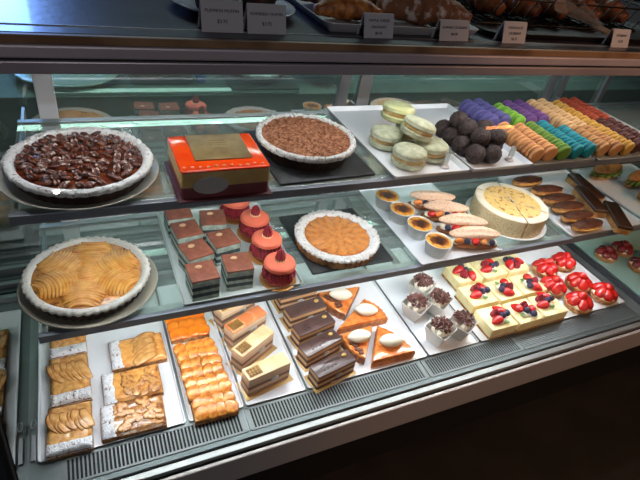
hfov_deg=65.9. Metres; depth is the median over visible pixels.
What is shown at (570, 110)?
macaron
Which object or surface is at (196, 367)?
slice
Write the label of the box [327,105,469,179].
tray
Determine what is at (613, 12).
croissant
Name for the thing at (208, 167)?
cake
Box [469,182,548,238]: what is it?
cake
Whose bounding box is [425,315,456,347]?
cup
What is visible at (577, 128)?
macaron
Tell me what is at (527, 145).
macaron
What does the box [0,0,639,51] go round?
countertop
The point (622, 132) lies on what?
macaron
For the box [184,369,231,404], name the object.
slice
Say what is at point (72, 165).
tart
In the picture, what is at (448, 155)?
clip
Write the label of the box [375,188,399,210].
cup
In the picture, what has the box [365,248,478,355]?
tray
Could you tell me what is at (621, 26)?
wire basket
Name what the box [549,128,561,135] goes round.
macaron
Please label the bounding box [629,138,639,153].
macaron
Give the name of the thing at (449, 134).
truffle
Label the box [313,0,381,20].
croissant
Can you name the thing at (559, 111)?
macaron
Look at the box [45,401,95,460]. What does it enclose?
slice
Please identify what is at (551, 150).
macaron
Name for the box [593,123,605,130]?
macaron
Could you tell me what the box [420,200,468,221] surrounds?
bun
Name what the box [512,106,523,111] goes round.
macaron
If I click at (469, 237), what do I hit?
bun
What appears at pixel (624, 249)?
tartlet
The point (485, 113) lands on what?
macaron
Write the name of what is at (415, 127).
macaron
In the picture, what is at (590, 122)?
macaron
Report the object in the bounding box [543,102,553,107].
macaron
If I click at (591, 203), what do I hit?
slice
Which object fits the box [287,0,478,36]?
platter
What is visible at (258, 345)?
cake
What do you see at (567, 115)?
macaron
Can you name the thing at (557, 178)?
tray
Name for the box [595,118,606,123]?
macaron
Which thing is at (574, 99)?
macaron
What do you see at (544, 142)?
macaron
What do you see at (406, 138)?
macaron
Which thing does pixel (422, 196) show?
bun
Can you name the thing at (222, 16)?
price card
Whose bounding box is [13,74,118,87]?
serving dish
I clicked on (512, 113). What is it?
macaron
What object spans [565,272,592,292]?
tartlet
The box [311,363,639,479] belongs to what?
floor
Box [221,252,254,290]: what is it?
cake
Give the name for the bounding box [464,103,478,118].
macaron
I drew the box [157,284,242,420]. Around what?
tray
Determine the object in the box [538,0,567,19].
croissant
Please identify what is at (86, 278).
tart
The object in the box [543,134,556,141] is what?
macaron
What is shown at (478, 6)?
croissant
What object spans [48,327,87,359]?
slice
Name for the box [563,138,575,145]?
macaron
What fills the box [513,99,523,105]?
macaron
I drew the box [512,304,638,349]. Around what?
grille
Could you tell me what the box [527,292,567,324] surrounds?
cheesecake square
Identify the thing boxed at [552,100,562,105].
macaron
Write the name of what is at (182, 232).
cake
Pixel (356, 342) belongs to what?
slice
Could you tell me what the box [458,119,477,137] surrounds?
truffle
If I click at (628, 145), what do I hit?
macaron
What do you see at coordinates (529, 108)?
macaron
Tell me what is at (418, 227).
cup
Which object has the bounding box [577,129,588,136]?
macaron
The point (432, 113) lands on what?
tray
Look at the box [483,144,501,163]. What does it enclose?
truffle
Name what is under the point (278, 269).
cake
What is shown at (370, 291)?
tray
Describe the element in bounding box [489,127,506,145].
truffle
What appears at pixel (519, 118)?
macaron
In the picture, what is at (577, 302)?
tartlet
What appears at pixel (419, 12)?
croissant
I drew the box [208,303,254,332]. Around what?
cake
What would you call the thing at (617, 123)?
macaron
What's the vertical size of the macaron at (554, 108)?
0.046 m
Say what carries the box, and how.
on the shelf
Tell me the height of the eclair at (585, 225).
0.041 m
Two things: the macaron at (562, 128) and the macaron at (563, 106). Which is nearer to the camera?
the macaron at (562, 128)
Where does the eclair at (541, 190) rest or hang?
on the tray at (557, 178)
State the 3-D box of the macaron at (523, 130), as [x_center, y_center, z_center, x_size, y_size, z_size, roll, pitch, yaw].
[0.555,-0.286,1.342,0.045,0.046,0.026,-13,42,-28]
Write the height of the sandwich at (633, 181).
0.059 m
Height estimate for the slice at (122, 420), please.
0.025 m
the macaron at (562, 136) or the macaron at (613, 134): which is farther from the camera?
the macaron at (613, 134)
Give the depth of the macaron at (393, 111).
1.19 m
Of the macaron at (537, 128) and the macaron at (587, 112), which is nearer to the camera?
the macaron at (537, 128)
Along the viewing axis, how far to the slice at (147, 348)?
1.22 m
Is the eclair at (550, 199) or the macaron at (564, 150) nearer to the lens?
the macaron at (564, 150)
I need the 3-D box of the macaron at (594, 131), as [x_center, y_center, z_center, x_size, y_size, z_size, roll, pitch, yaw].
[0.782,-0.297,1.413,0.045,0.046,0.027,-3,38,-17]
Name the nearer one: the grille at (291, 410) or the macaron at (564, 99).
the grille at (291, 410)
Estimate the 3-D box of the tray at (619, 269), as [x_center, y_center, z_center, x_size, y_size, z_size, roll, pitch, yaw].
[1.271,0.036,1.995,0.509,0.008,0.454,-8,40,-24]
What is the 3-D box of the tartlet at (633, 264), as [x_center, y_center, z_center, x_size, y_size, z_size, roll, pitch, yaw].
[1.216,0.087,1.868,0.086,0.056,0.086,-2,38,-16]
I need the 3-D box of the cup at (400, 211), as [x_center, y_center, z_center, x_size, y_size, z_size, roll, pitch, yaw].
[0.239,-0.076,1.452,0.077,0.040,0.077,15,37,6]
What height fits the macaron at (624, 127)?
0.046 m
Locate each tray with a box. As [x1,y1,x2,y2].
[38,291,185,461]
[157,203,302,305]
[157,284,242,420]
[219,301,304,405]
[268,263,426,388]
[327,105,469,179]
[359,183,501,264]
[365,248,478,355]
[403,235,624,341]
[410,103,532,171]
[454,0,639,43]
[458,110,594,165]
[498,170,639,237]
[550,210,639,296]
[571,163,639,217]
[591,106,639,160]
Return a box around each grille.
[60,410,248,479]
[244,361,429,430]
[420,335,523,376]
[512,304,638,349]
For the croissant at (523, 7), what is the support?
in the wire basket
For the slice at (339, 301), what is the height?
0.060 m
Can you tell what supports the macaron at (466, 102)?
on the tray at (579, 158)
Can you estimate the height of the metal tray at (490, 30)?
0.012 m
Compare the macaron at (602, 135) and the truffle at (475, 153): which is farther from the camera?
the macaron at (602, 135)
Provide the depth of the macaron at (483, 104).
1.44 m
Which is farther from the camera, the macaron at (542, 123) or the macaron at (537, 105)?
the macaron at (537, 105)
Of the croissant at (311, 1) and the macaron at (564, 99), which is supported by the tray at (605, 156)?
the macaron at (564, 99)
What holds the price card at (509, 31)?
on the display case
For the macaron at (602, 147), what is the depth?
1.33 m
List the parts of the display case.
panel, trim, trim, rail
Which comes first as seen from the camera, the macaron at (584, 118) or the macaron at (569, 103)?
the macaron at (584, 118)
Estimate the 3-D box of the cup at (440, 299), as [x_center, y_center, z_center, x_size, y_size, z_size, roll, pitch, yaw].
[0.358,0.186,1.498,0.070,0.084,0.070,31,41,25]
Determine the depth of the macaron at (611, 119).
1.50 m
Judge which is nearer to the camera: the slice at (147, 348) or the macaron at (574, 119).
the slice at (147, 348)
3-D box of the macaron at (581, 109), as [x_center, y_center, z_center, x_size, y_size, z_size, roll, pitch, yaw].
[0.817,-0.396,1.554,0.045,0.046,0.028,-14,43,-29]
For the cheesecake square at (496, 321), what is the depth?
1.47 m
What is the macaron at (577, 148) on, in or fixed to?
on the tray at (579, 158)
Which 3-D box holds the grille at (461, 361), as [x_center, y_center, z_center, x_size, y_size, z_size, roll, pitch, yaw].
[0.438,0.328,1.404,0.336,0.003,0.059,-8,40,-24]
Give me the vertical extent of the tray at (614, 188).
0.008 m
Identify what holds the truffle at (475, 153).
on the tray at (432, 113)
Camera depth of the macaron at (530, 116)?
1.42 m
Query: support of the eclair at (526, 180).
on the tray at (557, 178)
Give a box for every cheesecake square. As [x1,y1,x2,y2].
[441,263,482,291]
[454,282,498,314]
[470,258,506,283]
[473,304,517,339]
[484,278,523,305]
[493,254,529,278]
[502,299,544,332]
[508,273,546,298]
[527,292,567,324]
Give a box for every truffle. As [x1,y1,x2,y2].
[435,119,450,137]
[442,127,459,146]
[449,111,468,128]
[451,135,471,154]
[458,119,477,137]
[465,144,485,163]
[470,127,490,146]
[477,119,493,129]
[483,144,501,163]
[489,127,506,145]
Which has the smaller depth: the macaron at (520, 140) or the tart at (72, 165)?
the tart at (72, 165)
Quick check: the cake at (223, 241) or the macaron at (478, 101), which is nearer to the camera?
the cake at (223, 241)
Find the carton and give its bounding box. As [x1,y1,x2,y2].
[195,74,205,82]
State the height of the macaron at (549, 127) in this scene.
0.046 m
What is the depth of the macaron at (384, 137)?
1.17 m
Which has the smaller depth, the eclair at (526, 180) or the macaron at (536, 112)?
the macaron at (536, 112)
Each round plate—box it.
[0,155,158,209]
[16,252,157,328]
[466,196,546,240]
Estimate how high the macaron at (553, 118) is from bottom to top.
0.046 m
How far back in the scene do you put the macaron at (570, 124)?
1.42 m
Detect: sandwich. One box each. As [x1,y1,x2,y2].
[590,163,622,179]
[624,169,639,187]
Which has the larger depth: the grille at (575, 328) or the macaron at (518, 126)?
the grille at (575, 328)
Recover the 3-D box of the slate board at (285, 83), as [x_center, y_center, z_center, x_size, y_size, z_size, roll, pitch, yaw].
[-0.218,-0.561,1.705,0.232,0.006,0.215,-8,40,-24]
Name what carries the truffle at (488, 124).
on the truffle
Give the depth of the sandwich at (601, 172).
1.88 m
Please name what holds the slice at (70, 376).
on the tray at (99, 362)
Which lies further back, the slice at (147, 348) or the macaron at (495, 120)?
the macaron at (495, 120)
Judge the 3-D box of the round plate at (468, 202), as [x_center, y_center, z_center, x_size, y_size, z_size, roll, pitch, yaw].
[0.586,-0.073,1.563,0.256,0.012,0.256,-8,40,-24]
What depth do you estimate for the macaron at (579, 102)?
1.59 m
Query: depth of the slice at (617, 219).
1.61 m
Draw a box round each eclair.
[512,175,542,187]
[530,185,562,196]
[541,193,575,204]
[551,201,583,213]
[561,210,593,223]
[571,218,602,232]
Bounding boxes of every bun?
[407,190,454,210]
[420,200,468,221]
[436,213,487,234]
[449,226,499,249]
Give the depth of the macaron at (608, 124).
1.46 m
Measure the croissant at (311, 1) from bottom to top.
0.070 m
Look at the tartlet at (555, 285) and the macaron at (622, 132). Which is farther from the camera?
the tartlet at (555, 285)
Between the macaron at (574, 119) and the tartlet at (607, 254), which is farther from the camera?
the tartlet at (607, 254)
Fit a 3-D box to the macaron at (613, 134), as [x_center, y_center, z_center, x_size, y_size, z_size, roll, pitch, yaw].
[0.836,-0.289,1.416,0.045,0.046,0.028,-2,38,-17]
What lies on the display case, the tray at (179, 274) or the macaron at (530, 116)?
the tray at (179, 274)
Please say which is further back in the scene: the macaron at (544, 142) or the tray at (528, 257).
the tray at (528, 257)
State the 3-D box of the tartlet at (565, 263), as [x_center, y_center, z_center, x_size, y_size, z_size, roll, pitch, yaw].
[0.892,0.072,1.800,0.091,0.065,0.091,6,37,-6]
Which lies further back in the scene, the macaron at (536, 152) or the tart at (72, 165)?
the macaron at (536, 152)
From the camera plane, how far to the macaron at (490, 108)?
1.43 m
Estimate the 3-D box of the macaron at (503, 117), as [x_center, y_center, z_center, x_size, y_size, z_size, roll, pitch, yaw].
[0.520,-0.339,1.405,0.045,0.046,0.028,-4,39,-19]
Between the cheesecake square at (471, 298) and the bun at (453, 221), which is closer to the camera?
the bun at (453, 221)
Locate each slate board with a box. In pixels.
[222,75,298,90]
[243,130,374,185]
[279,208,392,274]
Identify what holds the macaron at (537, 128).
on the tray at (579, 158)
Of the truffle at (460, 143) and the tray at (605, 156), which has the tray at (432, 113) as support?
the truffle at (460, 143)
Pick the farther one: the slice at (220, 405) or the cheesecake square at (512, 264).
the cheesecake square at (512, 264)
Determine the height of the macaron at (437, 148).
0.043 m
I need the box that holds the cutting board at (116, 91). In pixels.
[54,88,298,95]
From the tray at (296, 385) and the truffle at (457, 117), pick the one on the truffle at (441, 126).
the truffle at (457, 117)
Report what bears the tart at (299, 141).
on the slate board at (353, 166)
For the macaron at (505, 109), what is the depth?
1.44 m
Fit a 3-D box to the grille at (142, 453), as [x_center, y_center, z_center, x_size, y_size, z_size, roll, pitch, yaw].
[-0.345,0.440,1.060,0.381,0.003,0.059,-8,40,-24]
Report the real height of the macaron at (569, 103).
0.046 m
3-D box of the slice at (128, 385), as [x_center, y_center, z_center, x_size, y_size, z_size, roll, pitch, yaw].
[-0.438,0.337,1.151,0.129,0.025,0.088,-8,40,-24]
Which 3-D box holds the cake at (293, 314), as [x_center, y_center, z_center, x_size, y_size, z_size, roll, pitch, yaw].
[-0.043,0.204,1.400,0.130,0.056,0.058,-14,43,-30]
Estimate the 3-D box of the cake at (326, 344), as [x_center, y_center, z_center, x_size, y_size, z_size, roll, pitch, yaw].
[-0.001,0.284,1.304,0.130,0.056,0.058,-21,47,-35]
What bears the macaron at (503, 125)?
on the tray at (579, 158)
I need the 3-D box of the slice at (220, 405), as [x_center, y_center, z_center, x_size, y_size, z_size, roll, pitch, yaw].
[-0.241,0.383,1.137,0.105,0.026,0.065,-8,40,-24]
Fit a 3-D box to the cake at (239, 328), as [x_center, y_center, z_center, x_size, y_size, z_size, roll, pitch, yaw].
[-0.199,0.230,1.318,0.060,0.066,0.132,34,42,28]
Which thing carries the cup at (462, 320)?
on the tray at (396, 289)
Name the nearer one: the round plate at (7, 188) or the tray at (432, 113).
the round plate at (7, 188)
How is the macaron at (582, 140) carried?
on the tray at (579, 158)
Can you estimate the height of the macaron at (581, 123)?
0.046 m
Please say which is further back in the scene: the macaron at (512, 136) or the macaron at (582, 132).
the macaron at (582, 132)
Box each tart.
[0,126,153,204]
[20,236,150,320]
[232,75,281,84]
[256,113,356,170]
[294,209,380,269]
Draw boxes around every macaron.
[369,124,403,150]
[381,100,414,123]
[390,142,426,170]
[396,124,415,142]
[400,114,435,142]
[415,136,448,162]
[458,99,472,111]
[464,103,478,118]
[470,106,484,121]
[472,98,484,104]
[477,110,491,121]
[479,102,489,107]
[484,105,496,111]
[485,114,499,126]
[491,109,502,115]
[493,102,504,108]
[496,122,510,129]
[497,113,510,123]
[500,106,511,112]
[502,100,512,105]
[504,126,516,142]
[506,130,522,146]
[507,110,517,118]
[508,103,517,108]
[510,114,525,125]
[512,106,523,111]
[512,135,529,151]
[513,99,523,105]
[513,123,525,130]
[518,109,529,115]
[519,102,529,108]
[519,127,531,134]
[519,140,536,156]
[524,113,536,122]
[524,121,536,128]
[524,131,537,138]
[525,106,535,111]
[526,99,536,105]
[526,145,544,161]
[530,109,541,115]
[530,135,543,143]
[531,125,542,132]
[532,102,543,108]
[536,113,548,122]
[536,120,548,127]
[537,98,547,103]
[537,129,549,136]
[537,139,550,147]
[538,106,549,112]
[541,144,557,160]
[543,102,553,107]
[543,124,555,131]
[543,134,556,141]
[545,110,555,116]
[548,113,561,124]
[549,105,559,111]
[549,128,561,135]
[550,139,563,146]
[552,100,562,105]
[553,117,568,127]
[555,109,565,114]
[555,133,568,140]
[555,143,571,159]
[557,125,569,132]
[558,103,568,109]
[559,97,568,102]
[561,112,572,118]
[563,129,575,135]
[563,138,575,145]
[564,107,575,113]
[564,121,575,128]
[565,100,574,106]
[568,116,579,122]
[568,142,583,158]
[569,97,578,102]
[569,133,581,139]
[570,104,580,109]
[571,111,582,117]
[571,125,582,132]
[575,100,584,105]
[575,120,586,127]
[575,137,588,144]
[576,107,585,112]
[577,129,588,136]
[579,115,590,121]
[580,141,596,157]
[581,103,590,108]
[582,110,592,115]
[583,124,593,130]
[583,133,595,139]
[585,120,597,125]
[586,106,596,111]
[588,114,598,119]
[589,128,600,134]
[589,136,602,143]
[592,110,602,115]
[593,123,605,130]
[593,140,609,156]
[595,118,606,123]
[596,132,607,138]
[599,113,609,119]
[600,127,612,133]
[602,121,613,127]
[603,136,614,143]
[606,117,616,122]
[606,140,622,155]
[607,131,619,138]
[610,125,620,131]
[612,121,623,127]
[615,135,626,142]
[617,129,628,135]
[619,125,630,131]
[619,140,634,155]
[624,133,635,139]
[627,129,638,135]
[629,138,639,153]
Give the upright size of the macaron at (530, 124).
0.046 m
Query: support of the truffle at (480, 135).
on the truffle
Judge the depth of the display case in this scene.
1.09 m
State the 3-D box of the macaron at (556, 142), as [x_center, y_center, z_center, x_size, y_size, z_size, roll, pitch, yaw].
[0.624,-0.246,1.307,0.045,0.046,0.029,-4,39,-19]
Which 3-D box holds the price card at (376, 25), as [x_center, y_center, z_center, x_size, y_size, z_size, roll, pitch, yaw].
[0.101,-0.381,0.874,0.062,0.038,0.027,-11,41,-26]
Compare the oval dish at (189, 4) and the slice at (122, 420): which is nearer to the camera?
the oval dish at (189, 4)
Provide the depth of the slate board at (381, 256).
1.31 m
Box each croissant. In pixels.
[300,0,371,3]
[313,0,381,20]
[376,0,472,26]
[466,0,505,15]
[504,0,541,17]
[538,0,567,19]
[566,0,602,21]
[594,0,628,23]
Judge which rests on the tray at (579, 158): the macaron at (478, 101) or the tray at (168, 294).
the macaron at (478, 101)
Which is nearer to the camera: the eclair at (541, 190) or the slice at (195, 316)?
the slice at (195, 316)
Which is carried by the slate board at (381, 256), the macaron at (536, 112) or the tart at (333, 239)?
the tart at (333, 239)
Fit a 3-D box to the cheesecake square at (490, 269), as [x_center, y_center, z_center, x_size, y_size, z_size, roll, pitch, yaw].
[0.574,0.097,1.684,0.100,0.070,0.088,-9,41,-24]
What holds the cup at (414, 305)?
on the tray at (396, 289)
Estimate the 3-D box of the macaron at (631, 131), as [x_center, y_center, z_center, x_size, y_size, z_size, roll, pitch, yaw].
[0.918,-0.306,1.459,0.045,0.045,0.026,-9,41,-24]
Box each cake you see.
[163,208,192,237]
[164,133,272,203]
[170,219,202,254]
[178,238,214,272]
[185,260,220,301]
[199,209,226,241]
[206,228,240,266]
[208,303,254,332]
[219,305,268,351]
[220,202,249,224]
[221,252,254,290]
[225,324,276,375]
[236,352,292,401]
[237,205,269,242]
[248,226,281,265]
[259,249,295,291]
[271,291,316,313]
[279,296,326,331]
[287,312,335,350]
[292,328,342,371]
[304,349,356,393]
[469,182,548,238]
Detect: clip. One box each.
[439,151,451,168]
[504,145,516,161]
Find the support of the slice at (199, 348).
on the tray at (168, 294)
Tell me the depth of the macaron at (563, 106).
1.54 m
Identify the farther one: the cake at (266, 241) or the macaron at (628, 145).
the macaron at (628, 145)
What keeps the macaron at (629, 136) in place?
on the tray at (605, 156)
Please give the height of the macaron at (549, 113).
0.046 m
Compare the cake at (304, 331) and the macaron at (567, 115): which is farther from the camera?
the macaron at (567, 115)
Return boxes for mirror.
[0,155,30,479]
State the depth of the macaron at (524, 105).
1.49 m
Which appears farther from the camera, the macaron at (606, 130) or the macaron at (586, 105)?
the macaron at (586, 105)
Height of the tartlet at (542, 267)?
0.066 m
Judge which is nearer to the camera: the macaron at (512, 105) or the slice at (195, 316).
the slice at (195, 316)
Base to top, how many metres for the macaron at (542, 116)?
0.046 m
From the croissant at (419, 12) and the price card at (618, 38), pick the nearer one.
the croissant at (419, 12)
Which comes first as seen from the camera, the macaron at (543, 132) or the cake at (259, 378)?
the cake at (259, 378)
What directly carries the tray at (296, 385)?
on the display case
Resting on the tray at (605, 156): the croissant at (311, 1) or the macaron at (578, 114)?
the macaron at (578, 114)
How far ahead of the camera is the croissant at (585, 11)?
1.23 m
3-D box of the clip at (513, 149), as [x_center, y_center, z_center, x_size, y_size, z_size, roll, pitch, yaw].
[0.480,-0.218,1.236,0.024,0.041,0.024,-4,39,-19]
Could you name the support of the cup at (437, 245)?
on the tray at (416, 248)
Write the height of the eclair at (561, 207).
0.041 m
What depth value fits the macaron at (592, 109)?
1.56 m
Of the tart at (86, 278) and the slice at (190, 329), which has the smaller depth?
the tart at (86, 278)
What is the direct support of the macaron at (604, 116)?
on the tray at (605, 156)
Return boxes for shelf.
[0,74,639,254]
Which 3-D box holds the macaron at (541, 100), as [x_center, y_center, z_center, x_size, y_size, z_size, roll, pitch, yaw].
[0.700,-0.427,1.566,0.045,0.046,0.027,-4,39,-19]
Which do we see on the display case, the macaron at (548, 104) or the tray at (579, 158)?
the tray at (579, 158)
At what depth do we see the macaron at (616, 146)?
1.35 m
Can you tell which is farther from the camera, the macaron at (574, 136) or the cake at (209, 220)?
the macaron at (574, 136)
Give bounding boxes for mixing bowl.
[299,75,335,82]
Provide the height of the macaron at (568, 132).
0.046 m
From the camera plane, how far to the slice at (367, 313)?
1.41 m
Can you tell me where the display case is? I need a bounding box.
[0,0,639,479]
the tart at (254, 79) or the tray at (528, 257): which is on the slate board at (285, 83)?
the tart at (254, 79)
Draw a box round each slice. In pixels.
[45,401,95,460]
[46,352,92,408]
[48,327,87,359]
[100,395,166,443]
[101,364,163,405]
[108,332,167,372]
[165,313,204,324]
[166,317,209,344]
[173,337,217,366]
[180,353,224,384]
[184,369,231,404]
[191,390,238,425]
[316,287,358,320]
[337,299,387,334]
[340,326,371,364]
[371,326,415,367]
[565,173,604,201]
[572,186,608,218]
[603,200,633,235]
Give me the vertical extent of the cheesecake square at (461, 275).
0.070 m
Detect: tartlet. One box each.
[531,258,557,278]
[540,275,566,297]
[551,251,575,272]
[564,291,593,314]
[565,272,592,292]
[589,282,618,304]
[594,245,617,262]
[611,240,633,257]
[627,257,639,273]
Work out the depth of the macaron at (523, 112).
1.44 m
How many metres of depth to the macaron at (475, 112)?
1.41 m
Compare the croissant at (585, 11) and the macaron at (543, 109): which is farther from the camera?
the macaron at (543, 109)
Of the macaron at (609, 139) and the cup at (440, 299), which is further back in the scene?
the cup at (440, 299)
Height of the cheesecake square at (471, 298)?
0.070 m
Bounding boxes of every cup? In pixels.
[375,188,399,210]
[390,201,415,224]
[401,292,431,322]
[407,215,433,240]
[408,273,436,295]
[425,232,452,257]
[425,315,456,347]
[426,287,453,316]
[449,309,477,340]
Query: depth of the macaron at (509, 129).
1.31 m
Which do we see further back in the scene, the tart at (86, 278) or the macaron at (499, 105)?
the macaron at (499, 105)
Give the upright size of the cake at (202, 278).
0.063 m
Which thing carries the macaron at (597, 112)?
on the tray at (605, 156)
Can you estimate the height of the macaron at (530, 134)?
0.046 m
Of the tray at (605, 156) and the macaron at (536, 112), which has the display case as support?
the tray at (605, 156)
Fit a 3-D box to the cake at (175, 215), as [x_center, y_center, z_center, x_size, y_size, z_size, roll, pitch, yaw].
[-0.360,-0.052,1.252,0.062,0.063,0.062,-9,41,-24]
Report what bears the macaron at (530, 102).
on the tray at (605, 156)
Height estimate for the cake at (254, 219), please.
0.091 m
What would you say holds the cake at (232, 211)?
on the tray at (179, 274)
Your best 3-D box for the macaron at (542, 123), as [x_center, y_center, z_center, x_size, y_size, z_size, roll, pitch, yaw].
[0.629,-0.319,1.405,0.045,0.046,0.027,-4,39,-19]
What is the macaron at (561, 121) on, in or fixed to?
on the tray at (605, 156)
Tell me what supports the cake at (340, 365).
on the tray at (370, 291)
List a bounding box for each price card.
[197,0,243,32]
[243,3,285,34]
[356,12,393,38]
[431,19,469,40]
[493,21,527,43]
[601,29,630,47]
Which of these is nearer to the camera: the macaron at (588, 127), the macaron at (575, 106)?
the macaron at (588, 127)
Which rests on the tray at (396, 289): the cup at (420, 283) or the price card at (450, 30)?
the cup at (420, 283)
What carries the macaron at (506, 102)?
on the tray at (579, 158)
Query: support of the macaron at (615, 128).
on the tray at (605, 156)
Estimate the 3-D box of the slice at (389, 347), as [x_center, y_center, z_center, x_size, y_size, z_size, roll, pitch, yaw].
[0.178,0.275,1.357,0.137,0.060,0.118,-8,40,-24]
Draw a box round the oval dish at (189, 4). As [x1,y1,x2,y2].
[171,0,295,20]
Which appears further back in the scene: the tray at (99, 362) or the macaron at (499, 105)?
the macaron at (499, 105)
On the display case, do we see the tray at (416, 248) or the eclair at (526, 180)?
the tray at (416, 248)
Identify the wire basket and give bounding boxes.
[460,0,639,31]
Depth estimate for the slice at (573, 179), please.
1.79 m
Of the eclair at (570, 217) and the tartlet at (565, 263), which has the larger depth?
the tartlet at (565, 263)
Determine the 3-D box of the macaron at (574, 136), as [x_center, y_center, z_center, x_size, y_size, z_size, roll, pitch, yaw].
[0.700,-0.273,1.361,0.045,0.046,0.027,-4,39,-18]
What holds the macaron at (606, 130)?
on the tray at (605, 156)
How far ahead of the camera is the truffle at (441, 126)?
1.28 m
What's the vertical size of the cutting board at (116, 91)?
0.010 m
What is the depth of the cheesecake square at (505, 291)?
1.58 m
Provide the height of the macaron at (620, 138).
0.046 m
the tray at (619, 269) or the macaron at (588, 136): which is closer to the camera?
the macaron at (588, 136)
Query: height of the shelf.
0.906 m
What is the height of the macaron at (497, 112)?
0.046 m
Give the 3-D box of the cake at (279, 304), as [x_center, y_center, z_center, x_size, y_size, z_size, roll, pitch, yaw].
[-0.072,0.162,1.449,0.130,0.056,0.058,-12,42,-27]
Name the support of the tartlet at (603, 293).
on the tray at (528, 257)
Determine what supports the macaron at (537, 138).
on the tray at (579, 158)
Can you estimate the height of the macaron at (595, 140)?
0.046 m
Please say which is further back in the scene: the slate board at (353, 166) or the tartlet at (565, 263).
the tartlet at (565, 263)
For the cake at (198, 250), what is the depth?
1.13 m
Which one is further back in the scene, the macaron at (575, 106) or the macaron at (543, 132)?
the macaron at (575, 106)
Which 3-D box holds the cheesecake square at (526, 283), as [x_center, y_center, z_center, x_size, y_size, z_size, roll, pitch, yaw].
[0.691,0.148,1.644,0.100,0.070,0.091,-8,40,-23]
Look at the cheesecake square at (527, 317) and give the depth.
1.51 m
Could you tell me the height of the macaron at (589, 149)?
0.046 m
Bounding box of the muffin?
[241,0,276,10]
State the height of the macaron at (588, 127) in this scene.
0.046 m
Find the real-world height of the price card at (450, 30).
0.035 m
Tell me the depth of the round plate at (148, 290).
1.00 m
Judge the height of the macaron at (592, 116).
0.046 m
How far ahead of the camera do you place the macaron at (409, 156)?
1.11 m
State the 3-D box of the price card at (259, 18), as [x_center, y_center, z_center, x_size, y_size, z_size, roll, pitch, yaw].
[-0.087,-0.355,0.790,0.066,0.042,0.027,-9,41,-25]
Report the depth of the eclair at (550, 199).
1.65 m

